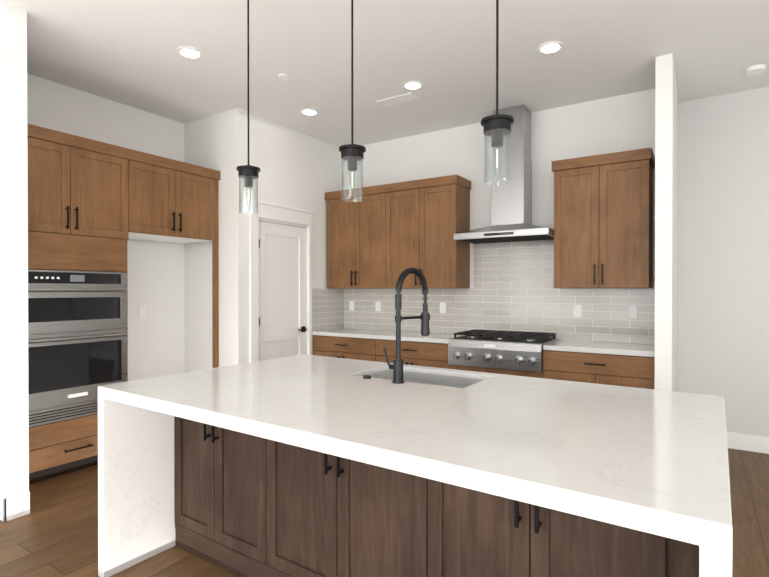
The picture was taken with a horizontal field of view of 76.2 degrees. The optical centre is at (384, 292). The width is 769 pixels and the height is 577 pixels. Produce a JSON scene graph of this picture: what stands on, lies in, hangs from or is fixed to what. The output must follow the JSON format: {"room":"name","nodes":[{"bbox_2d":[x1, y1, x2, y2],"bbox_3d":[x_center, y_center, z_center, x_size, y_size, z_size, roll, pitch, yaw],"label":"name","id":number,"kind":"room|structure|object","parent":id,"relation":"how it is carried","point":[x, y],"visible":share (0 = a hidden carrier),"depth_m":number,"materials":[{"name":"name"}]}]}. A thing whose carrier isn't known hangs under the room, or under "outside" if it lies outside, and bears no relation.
{"room":"kitchen","nodes":[
{"label":"kitchen","id":0,"kind":"room"},
{"bbox_2d":[28,268,127,431],"bbox_3d":[-2.458,0.387,3.723,0.347,1.098,0.838,0,0,33],"label":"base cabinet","id":1,"kind":"object","parent":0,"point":[78,317],"depth_m":3.64,"materials":[{"name":"metal"}]},
{"bbox_2d":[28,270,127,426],"bbox_3d":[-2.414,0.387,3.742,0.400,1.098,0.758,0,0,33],"label":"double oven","id":2,"kind":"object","parent":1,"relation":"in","point":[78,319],"depth_m":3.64,"materials":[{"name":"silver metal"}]},
{"bbox_2d":[0,448,768,576],"bbox_3d":[-0.435,1.405,1.297,9.400,0.060,9.220,0,0,33],"label":"floor","id":3,"kind":"structure","parent":0,"point":[54,533],"depth_m":2.77,"materials":[{"name":"brown wood"}]},
{"bbox_2d":[29,416,97,483],"bbox_3d":[-2.560,1.150,3.794,0.560,0.424,0.839,0,0,33],"label":"base cabinet","id":4,"kind":"object","parent":3,"relation":"on","point":[59,449],"depth_m":3.61,"materials":[{"name":"brown wood"}]},
{"bbox_2d":[312,332,379,361],"bbox_3d":[-0.270,0.913,5.502,0.906,0.878,0.578,0,0,33],"label":"base cabinet","id":5,"kind":"object","parent":3,"relation":"on","point":[367,348],"depth_m":5.23,"materials":[{"name":"brown wood"}]},
{"bbox_2d":[380,340,439,367],"bbox_3d":[0.414,0.915,5.062,0.967,0.878,0.578,0,0,33],"label":"base cabinet","id":6,"kind":"object","parent":3,"relation":"on","point":[426,353],"depth_m":4.79,"materials":[{"name":"brown wood"}]},
{"bbox_2d":[98,267,732,576],"bbox_3d":[0.047,0.620,2.251,2.500,1.499,1.420,0,0,34],"label":"kitchen island","id":7,"kind":"object","parent":3,"relation":"on","point":[303,465],"visible":1,"depth_m":1.88,"materials":[{"name":"white stone"}]},
{"bbox_2d":[363,267,429,383],"bbox_3d":[0.060,0.158,2.570,0.291,0.578,0.252,0,0,34],"label":"faucet","id":8,"kind":"object","parent":7,"relation":"on","point":[397,366],"depth_m":2.46,"materials":[{"name":"grey metal"}]},
{"bbox_2d":[361,369,485,387],"bbox_3d":[0.195,0.595,2.664,0.704,0.250,0.414,0,0,34],"label":"sink","id":9,"kind":"object","parent":7,"relation":"in","point":[425,376],"depth_m":2.83,"materials":[{"name":"white ceramic"}]},
{"bbox_2d":[440,332,563,378],"bbox_3d":[1.116,0.893,4.582,0.977,0.928,0.626,0,0,33],"label":"gas range","id":10,"kind":"object","parent":3,"relation":"on","point":[533,354],"depth_m":4.32,"materials":[{"name":"silver metal"}]},
{"bbox_2d":[316,328,455,339],"bbox_3d":[0.056,0.453,5.285,1.687,0.040,0.586,0,0,33],"label":"countertop","id":11,"kind":"structure","parent":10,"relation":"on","point":[384,334],"depth_m":5.22,"materials":[{"name":"white stone"}]},
{"bbox_2d":[552,340,654,355],"bbox_3d":[1.836,0.459,4.141,0.826,0.040,0.586,0,0,33],"label":"countertop","id":12,"kind":"structure","parent":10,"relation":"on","point":[572,345],"depth_m":4.00,"materials":[{"name":"white stone"}]},
{"bbox_2d":[552,348,654,388],"bbox_3d":[1.811,0.920,4.165,0.890,0.878,0.578,0,0,33],"label":"base cabinet","id":13,"kind":"object","parent":3,"relation":"on","point":[625,369],"depth_m":3.87,"materials":[{"name":"brown wood"}]},
{"bbox_2d":[0,2,768,497],"bbox_3d":[-0.435,-0.175,1.288,9.440,3.100,9.020,0,0,33],"label":"wall","id":14,"kind":"structure","parent":0,"point":[712,236],"depth_m":4.40,"materials":[{"name":"white paint"}]},
{"bbox_2d":[0,495,9,521],"bbox_3d":[-3.179,1.293,3.513,2.186,0.140,0.016,0,0,33],"label":"baseboard","id":15,"kind":"structure","parent":14,"relation":"attached to","point":[4,502],"depth_m":2.93,"materials":[{"name":"white"}]},
{"bbox_2d":[27,124,130,271],"bbox_3d":[-2.556,-0.670,3.781,0.570,1.009,0.877,0,0,33],"label":"upper cabinet","id":16,"kind":"object","parent":14,"relation":"attached to","point":[94,206],"depth_m":3.67,"materials":[{"name":"brown wood"}]},
{"bbox_2d":[139,306,145,317],"bbox_3d":[-2.312,0.184,4.689,0.007,0.115,0.070,0,0,33],"label":"outlet","id":17,"kind":"object","parent":14,"relation":"attached to","point":[142,311],"visible":1,"depth_m":4.68,"materials":[{"name":"white plastic"}]},
{"bbox_2d":[131,149,218,243],"bbox_3d":[-2.111,-0.841,4.483,0.558,0.674,0.905,0,0,33],"label":"upper cabinet","id":18,"kind":"object","parent":14,"relation":"attached to","point":[173,201],"depth_m":4.35,"materials":[{"name":"brown wood"}]},
{"bbox_2d":[247,198,313,361],"bbox_3d":[-1.081,0.224,5.116,0.094,2.260,0.929,0,0,33],"label":"door frame","id":19,"kind":"structure","parent":14,"relation":"attached to","point":[273,211],"depth_m":4.85,"materials":[{"name":"white wood"}]},
{"bbox_2d":[259,221,306,360],"bbox_3d":[-1.057,0.313,5.146,0.086,2.058,0.735,0,0,33],"label":"pantry door","id":20,"kind":"structure","parent":14,"relation":"in","point":[282,290],"depth_m":5.15,"materials":[{"name":"white wood"}]},
{"bbox_2d":[325,183,392,288],"bbox_3d":[-0.210,-0.604,5.591,0.875,1.110,0.348,0,0,33],"label":"upper cabinet","id":21,"kind":"object","parent":14,"relation":"attached to","point":[384,236],"depth_m":5.43,"materials":[{"name":"brown wood"}]},
{"bbox_2d":[393,174,470,288],"bbox_3d":[0.426,-0.602,5.183,0.875,1.110,0.348,0,0,33],"label":"upper cabinet","id":22,"kind":"object","parent":14,"relation":"attached to","point":[428,213],"depth_m":4.97,"materials":[{"name":"brown wood"}]},
{"bbox_2d":[312,240,654,343],"bbox_3d":[0.761,-0.034,4.831,3.382,0.937,0.585,0,0,33],"label":"backsplash","id":23,"kind":"structure","parent":14,"relation":"attached to","point":[513,289],"depth_m":4.86,"materials":[{"name":"grey tile"}]},
{"bbox_2d":[349,301,353,310],"bbox_3d":[-0.394,0.157,5.905,0.072,0.115,0.007,0,0,33],"label":"outlet","id":24,"kind":"object","parent":23,"relation":"attached to","point":[351,303],"depth_m":5.90,"materials":[{"name":"white plastic"}]},
{"bbox_2d":[375,301,380,310],"bbox_3d":[-0.075,0.158,5.700,0.072,0.115,0.007,0,0,33],"label":"outlet","id":25,"kind":"object","parent":23,"relation":"attached to","point":[377,303],"depth_m":5.70,"materials":[{"name":"white plastic"}]},
{"bbox_2d":[440,302,445,312],"bbox_3d":[0.624,0.161,5.251,0.072,0.115,0.007,0,0,33],"label":"outlet","id":26,"kind":"object","parent":23,"relation":"attached to","point":[442,304],"depth_m":5.25,"materials":[{"name":"white plastic"}]},
{"bbox_2d":[573,304,581,316],"bbox_3d":[1.777,0.165,4.510,0.072,0.115,0.007,0,0,33],"label":"outlet","id":27,"kind":"object","parent":23,"relation":"attached to","point":[577,309],"depth_m":4.51,"materials":[{"name":"white plastic"}]},
{"bbox_2d":[628,305,636,318],"bbox_3d":[2.159,0.166,4.265,0.072,0.115,0.007,0,0,33],"label":"outlet","id":28,"kind":"object","parent":23,"relation":"attached to","point":[632,311],"depth_m":4.26,"materials":[{"name":"white plastic"}]},
{"bbox_2d":[454,104,553,243],"bbox_3d":[1.161,-1.121,4.618,0.880,1.242,0.500,0,0,33],"label":"range hood","id":29,"kind":"object","parent":14,"relation":"attached to","point":[512,210],"visible":0.73,"depth_m":4.58,"materials":[{"name":"silver metal"}]},
{"bbox_2d":[552,148,654,287],"bbox_3d":[1.877,-0.596,4.228,0.770,1.110,0.387,0,0,33],"label":"upper cabinet","id":30,"kind":"object","parent":14,"relation":"attached to","point":[603,220],"visible":1,"depth_m":4.08,"materials":[{"name":"brown wood"}]},
{"bbox_2d":[727,432,768,453],"bbox_3d":[4.245,1.293,3.497,3.705,0.140,0.016,0,0,33],"label":"baseboard","id":31,"kind":"structure","parent":14,"relation":"attached to","point":[739,441],"depth_m":4.21,"materials":[{"name":"white wood"}]},
{"bbox_2d":[0,0,768,146],"bbox_3d":[-0.435,-1.765,1.279,9.400,0.080,9.220,0,0,33],"label":"ceiling","id":32,"kind":"structure","parent":0,"point":[124,52],"depth_m":3.57,"materials":[{"name":"white paint"}]},
{"bbox_2d":[177,46,202,58],"bbox_3d":[-1.406,-1.732,3.543,0.175,0.009,0.175,0,0,-6],"label":"recessed light","id":33,"kind":"object","parent":32,"relation":"in","point":[187,52],"depth_m":3.53,"materials":[{"name":"white plastic"}]},
{"bbox_2d":[236,0,259,213],"bbox_3d":[-0.777,-1.094,2.798,0.132,1.278,0.132,0,0,33],"label":"pendant light","id":34,"kind":"object","parent":32,"relation":"hanging from","point":[248,173],"visible":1,"depth_m":2.79,"materials":[{"name":"clear glass"}]},
{"bbox_2d":[278,74,288,79],"bbox_3d":[-0.810,-1.733,3.932,0.084,0.011,0.084,0,0,27],"label":"smoke detector","id":35,"kind":"object","parent":32,"relation":"attached to","point":[281,76],"depth_m":3.91,"materials":[{"name":"white plastic"}]},
{"bbox_2d":[300,108,318,115],"bbox_3d":[-0.721,-1.739,4.720,0.175,0.009,0.175,0,0,27],"label":"recessed light","id":36,"kind":"object","parent":32,"relation":"in","point":[308,111],"depth_m":4.72,"materials":[{"name":"white plastic"}]},
{"bbox_2d":[339,0,365,201],"bbox_3d":[-0.158,-1.092,2.400,0.132,1.278,0.132,0,0,33],"label":"pendant light","id":37,"kind":"object","parent":32,"relation":"hanging from","point":[352,154],"visible":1,"depth_m":2.39,"materials":[{"name":"clear glass"}]},
{"bbox_2d":[375,92,419,107],"bbox_3d":[0.116,-1.737,4.431,0.380,0.009,0.170,0,0,33],"label":"ceiling vent","id":38,"kind":"object","parent":32,"relation":"in","point":[398,100],"visible":1,"depth_m":4.42,"materials":[{"name":"white metal"}]},
{"bbox_2d":[402,80,422,89],"bbox_3d":[0.238,-1.736,4.103,0.175,0.009,0.175,0,0,27],"label":"recessed light","id":39,"kind":"object","parent":32,"relation":"in","point":[409,85],"depth_m":4.09,"materials":[{"name":"white plastic"}]},
{"bbox_2d":[481,0,513,184],"bbox_3d":[0.461,-1.089,2.003,0.132,1.278,0.132,0,0,33],"label":"pendant light","id":40,"kind":"object","parent":32,"relation":"hanging from","point":[496,127],"visible":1,"depth_m":1.99,"materials":[{"name":"clear glass"}]},
{"bbox_2d":[537,41,563,53],"bbox_3d":[1.173,-1.732,3.467,0.175,0.009,0.175,0,0,27],"label":"recessed light","id":41,"kind":"object","parent":32,"relation":"in","point":[550,47],"depth_m":3.45,"materials":[{"name":"white plastic"}]},
{"bbox_2d":[745,64,766,75],"bbox_3d":[2.875,-1.724,3.794,0.135,0.030,0.135,0,0,27],"label":"smoke detector","id":42,"kind":"object","parent":32,"relation":"attached to","point":[755,69],"depth_m":3.77,"materials":[{"name":"white plastic"}]}
]}

